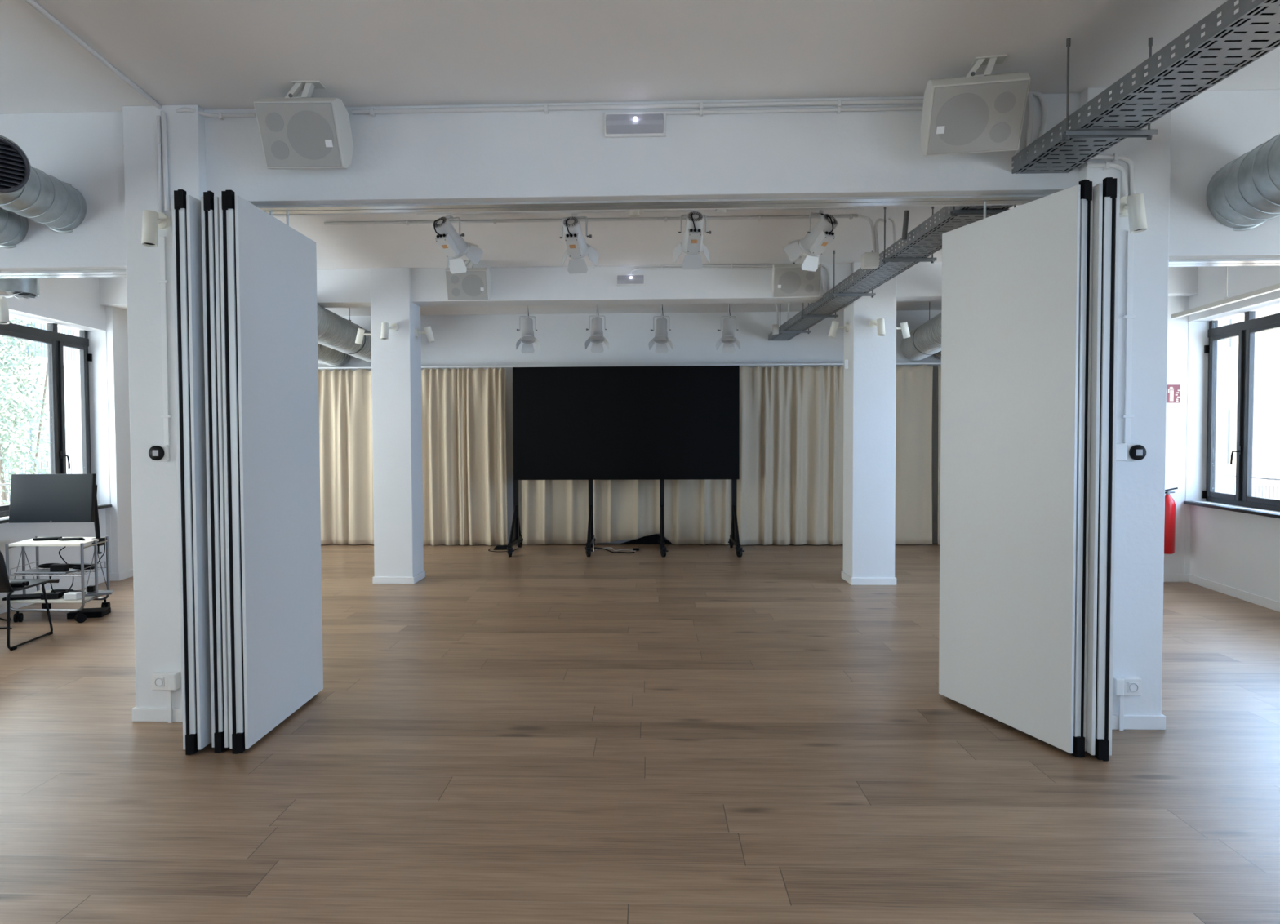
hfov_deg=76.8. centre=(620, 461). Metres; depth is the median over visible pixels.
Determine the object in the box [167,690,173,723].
cable trunking
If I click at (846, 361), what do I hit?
junction box
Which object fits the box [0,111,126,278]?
wall
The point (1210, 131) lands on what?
beam
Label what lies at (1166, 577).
baseboard
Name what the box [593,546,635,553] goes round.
power cable
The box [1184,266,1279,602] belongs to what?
wall
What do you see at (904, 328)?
spotlight
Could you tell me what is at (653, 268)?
conduit
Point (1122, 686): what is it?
wall socket
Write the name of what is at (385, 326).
spotlight
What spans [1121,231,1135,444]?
conduit
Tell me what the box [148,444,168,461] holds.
thermostat
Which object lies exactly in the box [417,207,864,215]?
rail
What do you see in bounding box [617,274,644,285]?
emergency light
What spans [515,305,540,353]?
stage light
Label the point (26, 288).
air duct
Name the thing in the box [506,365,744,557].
video screen
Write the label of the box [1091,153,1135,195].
conduit
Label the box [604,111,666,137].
emergency light
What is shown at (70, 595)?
box
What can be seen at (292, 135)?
grille
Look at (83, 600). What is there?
shelf
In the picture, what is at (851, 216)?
conduit
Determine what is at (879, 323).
spotlight
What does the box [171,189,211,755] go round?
partition panel
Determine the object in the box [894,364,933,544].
curtain
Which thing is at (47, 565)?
coiled cable
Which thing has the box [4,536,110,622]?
equipment cart
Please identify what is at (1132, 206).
spotlight
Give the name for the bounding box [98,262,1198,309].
beam
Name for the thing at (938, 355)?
air duct
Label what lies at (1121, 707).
cable trunking
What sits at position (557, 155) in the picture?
beam
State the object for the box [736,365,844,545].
curtain
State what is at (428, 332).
spotlight
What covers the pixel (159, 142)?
conduit
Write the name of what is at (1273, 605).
baseboard
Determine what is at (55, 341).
window
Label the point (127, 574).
baseboard
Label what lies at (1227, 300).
linear pendant
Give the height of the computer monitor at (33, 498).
0.722 m
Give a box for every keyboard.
[2,593,42,600]
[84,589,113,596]
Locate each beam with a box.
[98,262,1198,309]
[204,93,1080,215]
[1168,88,1279,266]
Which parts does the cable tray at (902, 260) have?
threaded rod, threaded rod, threaded rod, threaded rod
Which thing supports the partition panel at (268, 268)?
hanging from the track at (1014, 198)
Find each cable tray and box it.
[768,204,1015,340]
[1011,0,1279,173]
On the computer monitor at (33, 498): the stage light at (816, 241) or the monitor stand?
the monitor stand
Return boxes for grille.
[0,137,30,192]
[254,102,341,167]
[435,217,446,227]
[445,271,487,299]
[563,216,577,226]
[687,211,702,221]
[773,266,820,297]
[824,213,837,224]
[927,80,1029,155]
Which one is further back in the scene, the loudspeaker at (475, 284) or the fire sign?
the fire sign
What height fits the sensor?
0.085 m
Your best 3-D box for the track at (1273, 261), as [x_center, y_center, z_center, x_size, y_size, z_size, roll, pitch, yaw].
[4.057,-1.083,4.350,2.399,0.012,0.130,0,2,2]
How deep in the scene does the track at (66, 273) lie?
4.57 m
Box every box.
[63,591,81,599]
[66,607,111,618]
[772,324,778,334]
[843,359,848,368]
[861,252,879,269]
[1115,443,1126,460]
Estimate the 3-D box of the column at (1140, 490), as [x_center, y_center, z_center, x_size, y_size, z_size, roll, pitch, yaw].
[2.634,-0.268,4.405,0.453,3.345,0.428,0,2,2]
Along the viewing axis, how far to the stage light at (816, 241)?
6.34 m
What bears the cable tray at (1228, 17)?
hanging from the ceiling
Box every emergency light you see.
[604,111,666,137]
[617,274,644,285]
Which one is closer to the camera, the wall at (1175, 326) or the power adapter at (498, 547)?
the wall at (1175, 326)
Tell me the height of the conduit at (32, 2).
0.570 m
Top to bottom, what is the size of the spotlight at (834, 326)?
0.177 m
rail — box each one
[318,362,941,368]
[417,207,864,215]
[1219,474,1279,480]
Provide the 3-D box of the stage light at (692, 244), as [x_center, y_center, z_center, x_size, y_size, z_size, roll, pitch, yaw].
[0.575,-1.758,6.445,0.300,0.425,0.454,0,2,-1]
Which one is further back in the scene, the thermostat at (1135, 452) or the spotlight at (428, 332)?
the spotlight at (428, 332)
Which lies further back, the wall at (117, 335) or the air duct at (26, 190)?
the wall at (117, 335)
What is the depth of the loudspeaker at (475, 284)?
8.15 m
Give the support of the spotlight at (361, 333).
attached to the column at (396, 361)
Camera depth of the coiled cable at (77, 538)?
7.02 m
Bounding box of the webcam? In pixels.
[87,585,95,591]
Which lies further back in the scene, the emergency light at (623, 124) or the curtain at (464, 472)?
the curtain at (464, 472)
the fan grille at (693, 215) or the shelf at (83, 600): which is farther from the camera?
the shelf at (83, 600)
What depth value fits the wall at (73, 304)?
8.34 m
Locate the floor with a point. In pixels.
(550, 733)
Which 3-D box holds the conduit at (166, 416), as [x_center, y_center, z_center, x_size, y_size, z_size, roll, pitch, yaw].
[-2.467,-0.650,4.363,0.050,1.126,0.016,0,2,2]
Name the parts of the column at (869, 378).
baseboard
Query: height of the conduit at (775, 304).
0.328 m
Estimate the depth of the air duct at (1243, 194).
3.94 m
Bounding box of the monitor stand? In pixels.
[93,484,100,538]
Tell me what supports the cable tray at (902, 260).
hanging from the ceiling
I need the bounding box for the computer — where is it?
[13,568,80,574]
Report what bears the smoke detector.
attached to the ceiling
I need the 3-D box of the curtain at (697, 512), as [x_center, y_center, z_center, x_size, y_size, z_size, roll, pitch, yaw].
[0.073,-0.082,11.544,3.036,2.536,0.137,0,2,2]
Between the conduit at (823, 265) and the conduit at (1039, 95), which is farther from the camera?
the conduit at (823, 265)
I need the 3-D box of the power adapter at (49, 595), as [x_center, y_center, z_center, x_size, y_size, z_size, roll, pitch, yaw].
[-4.888,1.152,6.929,0.130,0.045,0.090,-1,2,-15]
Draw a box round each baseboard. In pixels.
[0,568,133,613]
[1163,573,1177,582]
[1177,573,1279,612]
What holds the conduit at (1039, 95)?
attached to the ceiling
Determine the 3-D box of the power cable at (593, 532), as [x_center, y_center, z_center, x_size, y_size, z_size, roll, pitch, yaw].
[-0.096,0.941,11.102,0.608,0.623,0.348,0,2,2]
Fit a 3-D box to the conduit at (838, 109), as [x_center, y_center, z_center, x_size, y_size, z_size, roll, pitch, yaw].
[0.847,-1.856,4.273,1.527,0.029,0.025,0,2,2]
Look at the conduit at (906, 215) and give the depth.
5.77 m
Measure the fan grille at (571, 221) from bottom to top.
0.096 m
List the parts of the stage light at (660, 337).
barn door, barn door, barn door, barn door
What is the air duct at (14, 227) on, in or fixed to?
attached to the wall at (84, 150)
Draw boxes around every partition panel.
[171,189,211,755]
[200,191,272,752]
[218,189,323,754]
[938,179,1093,758]
[1085,177,1119,760]
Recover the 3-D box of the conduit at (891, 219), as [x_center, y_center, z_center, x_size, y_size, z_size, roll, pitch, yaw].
[2.145,-1.824,6.377,0.067,0.227,0.022,0,2,2]
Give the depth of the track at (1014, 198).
4.46 m
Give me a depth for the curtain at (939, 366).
11.35 m
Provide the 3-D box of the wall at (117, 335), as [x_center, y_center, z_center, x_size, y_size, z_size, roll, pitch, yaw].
[-5.576,-0.373,9.050,0.090,3.345,0.495,0,2,-3]
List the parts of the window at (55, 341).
sash, sill, handle, sash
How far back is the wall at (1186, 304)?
8.46 m
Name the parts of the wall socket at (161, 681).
plate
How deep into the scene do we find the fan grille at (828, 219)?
6.22 m
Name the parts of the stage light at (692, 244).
barn door, barn door, barn door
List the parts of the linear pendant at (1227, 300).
rail, suspension rod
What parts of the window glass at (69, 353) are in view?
balcony railing, balcony railing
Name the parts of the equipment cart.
post, tube frame, tube frame, power strip, post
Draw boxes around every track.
[0,270,126,278]
[256,194,1049,214]
[1168,257,1279,266]
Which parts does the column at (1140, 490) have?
baseboard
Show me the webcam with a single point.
(91, 588)
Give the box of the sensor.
[625,210,644,217]
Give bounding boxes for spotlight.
[0,296,9,324]
[141,209,170,247]
[355,328,371,344]
[380,322,399,340]
[413,326,435,342]
[828,320,849,337]
[869,318,885,336]
[896,321,910,338]
[1119,192,1147,233]
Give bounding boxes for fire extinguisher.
[1164,487,1177,554]
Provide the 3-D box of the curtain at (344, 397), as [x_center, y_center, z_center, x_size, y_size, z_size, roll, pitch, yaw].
[-4.351,-0.066,11.689,2.881,2.536,0.114,0,2,2]
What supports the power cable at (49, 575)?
hanging from the equipment cart
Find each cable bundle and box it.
[772,204,1008,340]
[1016,0,1279,172]
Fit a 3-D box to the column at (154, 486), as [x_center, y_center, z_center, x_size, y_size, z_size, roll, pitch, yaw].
[-2.461,-0.251,4.583,0.441,3.345,0.428,0,2,2]
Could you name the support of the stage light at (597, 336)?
hanging from the rail
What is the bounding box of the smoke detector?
[715,208,726,213]
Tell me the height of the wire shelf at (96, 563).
0.062 m
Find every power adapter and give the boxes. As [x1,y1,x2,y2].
[40,591,62,599]
[49,563,69,571]
[493,545,507,550]
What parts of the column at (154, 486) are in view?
baseboard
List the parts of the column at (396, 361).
baseboard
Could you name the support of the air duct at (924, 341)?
hanging from the ceiling
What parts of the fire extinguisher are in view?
carry handle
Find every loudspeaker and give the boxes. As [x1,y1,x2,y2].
[253,80,353,168]
[444,259,491,300]
[771,255,821,297]
[920,54,1031,155]
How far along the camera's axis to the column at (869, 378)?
8.37 m
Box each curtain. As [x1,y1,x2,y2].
[318,368,373,544]
[421,367,507,546]
[521,479,731,544]
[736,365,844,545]
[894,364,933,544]
[937,364,941,544]
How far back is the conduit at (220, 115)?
4.37 m
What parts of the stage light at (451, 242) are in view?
barn door, barn door, barn door, barn door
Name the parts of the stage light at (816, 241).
barn door, barn door, barn door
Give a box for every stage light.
[432,215,483,273]
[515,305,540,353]
[560,213,599,273]
[584,305,608,352]
[648,304,672,353]
[672,211,711,269]
[715,303,740,353]
[784,209,837,271]
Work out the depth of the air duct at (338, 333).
9.41 m
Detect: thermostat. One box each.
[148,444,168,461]
[1124,444,1146,461]
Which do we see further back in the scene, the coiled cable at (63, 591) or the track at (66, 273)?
the coiled cable at (63, 591)
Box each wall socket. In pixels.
[151,671,180,690]
[1112,676,1142,696]
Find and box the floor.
[0,542,1279,923]
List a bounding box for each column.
[122,104,206,722]
[369,266,425,584]
[841,262,896,585]
[1079,86,1171,729]
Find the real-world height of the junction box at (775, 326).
0.125 m
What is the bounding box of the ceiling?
[0,0,1279,315]
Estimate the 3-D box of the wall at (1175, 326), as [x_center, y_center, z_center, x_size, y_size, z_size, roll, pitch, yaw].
[5.766,-0.413,8.709,0.261,3.345,0.500,0,2,2]
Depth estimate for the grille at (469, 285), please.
8.15 m
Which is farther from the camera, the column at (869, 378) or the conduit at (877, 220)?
the column at (869, 378)
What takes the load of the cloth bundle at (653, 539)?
on the floor
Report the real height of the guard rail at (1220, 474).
0.016 m
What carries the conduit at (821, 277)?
attached to the beam at (922, 282)
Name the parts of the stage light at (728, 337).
barn door, barn door, barn door, barn door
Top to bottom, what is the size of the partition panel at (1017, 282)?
2.831 m
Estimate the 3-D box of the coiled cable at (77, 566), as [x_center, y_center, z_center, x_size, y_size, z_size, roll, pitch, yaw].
[-4.728,0.935,7.109,0.187,0.033,0.108,0,2,2]
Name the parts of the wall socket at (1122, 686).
plate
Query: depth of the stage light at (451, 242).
6.44 m
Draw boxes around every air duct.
[0,134,86,233]
[0,207,28,248]
[0,278,39,298]
[317,304,371,362]
[317,343,350,367]
[900,301,941,360]
[933,351,941,359]
[1205,133,1279,231]
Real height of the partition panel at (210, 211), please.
2.831 m
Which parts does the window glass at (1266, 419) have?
balcony railing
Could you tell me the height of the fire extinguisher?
0.690 m
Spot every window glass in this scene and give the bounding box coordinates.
[0,316,79,505]
[1219,306,1279,499]
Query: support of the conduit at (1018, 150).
attached to the beam at (557, 155)
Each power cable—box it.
[48,574,73,596]
[58,546,66,564]
[592,532,635,551]
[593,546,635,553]
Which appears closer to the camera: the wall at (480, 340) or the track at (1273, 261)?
the track at (1273, 261)
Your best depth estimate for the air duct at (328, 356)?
11.15 m
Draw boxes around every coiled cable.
[38,563,59,568]
[50,589,75,595]
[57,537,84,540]
[72,565,94,569]
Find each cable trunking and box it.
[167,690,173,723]
[1118,695,1124,730]
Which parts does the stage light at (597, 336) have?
barn door, barn door, barn door, barn door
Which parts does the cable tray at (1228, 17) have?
threaded rod, threaded rod, rail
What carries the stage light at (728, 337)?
hanging from the rail
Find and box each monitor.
[8,473,105,554]
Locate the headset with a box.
[9,581,29,587]
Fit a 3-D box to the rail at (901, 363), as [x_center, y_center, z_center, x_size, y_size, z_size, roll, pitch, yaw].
[-0.164,-1.364,11.496,11.272,0.023,0.040,0,2,2]
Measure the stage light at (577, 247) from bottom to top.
0.444 m
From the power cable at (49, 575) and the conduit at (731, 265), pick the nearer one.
the power cable at (49, 575)
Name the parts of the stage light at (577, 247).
barn door, barn door, barn door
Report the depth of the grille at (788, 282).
8.04 m
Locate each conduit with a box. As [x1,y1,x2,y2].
[24,0,169,211]
[156,115,162,212]
[157,236,171,445]
[175,106,256,119]
[324,213,857,225]
[351,98,923,116]
[490,263,773,267]
[630,266,772,274]
[636,106,922,115]
[774,302,778,324]
[786,302,789,320]
[820,274,826,293]
[822,264,830,291]
[858,214,875,252]
[874,217,888,252]
[888,217,896,245]
[901,209,909,239]
[1014,146,1019,159]
[1026,92,1034,151]
[1028,91,1047,142]
[1084,161,1128,196]
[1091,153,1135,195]
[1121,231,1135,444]
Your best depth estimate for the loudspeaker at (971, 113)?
3.88 m
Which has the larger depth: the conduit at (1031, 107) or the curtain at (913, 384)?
the curtain at (913, 384)
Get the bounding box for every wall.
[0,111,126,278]
[0,277,111,604]
[105,306,133,573]
[318,310,942,543]
[1163,296,1185,573]
[1180,296,1188,573]
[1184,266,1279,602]
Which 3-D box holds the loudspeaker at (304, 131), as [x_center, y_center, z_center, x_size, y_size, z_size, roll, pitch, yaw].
[-1.630,-1.716,4.169,0.400,0.398,0.306,0,2,0]
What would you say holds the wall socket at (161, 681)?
attached to the column at (154, 486)
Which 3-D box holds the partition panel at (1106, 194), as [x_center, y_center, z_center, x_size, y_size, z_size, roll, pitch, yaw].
[2.309,-0.007,4.246,0.094,2.831,0.919,0,2,3]
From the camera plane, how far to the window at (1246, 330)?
7.81 m
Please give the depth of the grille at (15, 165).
3.77 m
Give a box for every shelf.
[8,561,106,576]
[9,590,102,603]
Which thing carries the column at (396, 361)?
on the floor
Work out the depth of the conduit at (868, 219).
6.38 m
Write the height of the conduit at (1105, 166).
0.185 m
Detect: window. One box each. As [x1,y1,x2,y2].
[0,322,111,524]
[1183,311,1279,518]
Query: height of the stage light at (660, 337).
0.709 m
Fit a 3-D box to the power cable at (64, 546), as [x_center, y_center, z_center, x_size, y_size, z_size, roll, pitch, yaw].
[-4.755,0.799,6.876,0.057,0.173,0.181,-1,2,-32]
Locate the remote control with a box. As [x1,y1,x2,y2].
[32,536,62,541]
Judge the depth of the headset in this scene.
6.08 m
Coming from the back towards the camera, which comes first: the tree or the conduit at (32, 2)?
the tree
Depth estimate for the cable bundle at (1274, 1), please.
3.16 m
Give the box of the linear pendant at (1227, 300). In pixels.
[1171,266,1279,318]
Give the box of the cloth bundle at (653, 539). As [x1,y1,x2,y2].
[620,533,673,544]
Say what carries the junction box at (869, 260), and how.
attached to the cable tray at (902, 260)
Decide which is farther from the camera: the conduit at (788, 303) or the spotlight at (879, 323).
the conduit at (788, 303)
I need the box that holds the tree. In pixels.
[0,316,50,505]
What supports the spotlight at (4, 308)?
hanging from the ceiling
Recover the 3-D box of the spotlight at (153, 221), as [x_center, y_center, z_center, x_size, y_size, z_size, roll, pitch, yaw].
[-2.472,-1.234,4.266,0.093,0.205,0.174,0,2,2]
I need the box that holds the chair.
[0,551,59,650]
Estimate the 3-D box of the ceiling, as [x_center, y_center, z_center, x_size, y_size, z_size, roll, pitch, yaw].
[0.042,-2.009,3.716,12.828,0.200,16.350,0,2,2]
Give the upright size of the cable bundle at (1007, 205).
0.020 m
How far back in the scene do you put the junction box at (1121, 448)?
4.17 m
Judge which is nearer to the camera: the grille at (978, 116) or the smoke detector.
the grille at (978, 116)
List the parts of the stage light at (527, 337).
barn door, barn door, barn door, barn door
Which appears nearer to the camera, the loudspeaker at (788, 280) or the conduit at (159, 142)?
the conduit at (159, 142)
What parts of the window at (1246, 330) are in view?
sash, sill, handle, sash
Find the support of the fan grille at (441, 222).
attached to the stage light at (451, 242)
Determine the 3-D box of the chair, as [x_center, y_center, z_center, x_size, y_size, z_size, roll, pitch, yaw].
[-4.757,0.961,6.130,0.581,0.852,0.683,0,2,2]
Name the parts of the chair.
backrest, seat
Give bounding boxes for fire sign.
[1166,384,1180,403]
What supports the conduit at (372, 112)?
attached to the beam at (557, 155)
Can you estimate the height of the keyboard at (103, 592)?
0.020 m

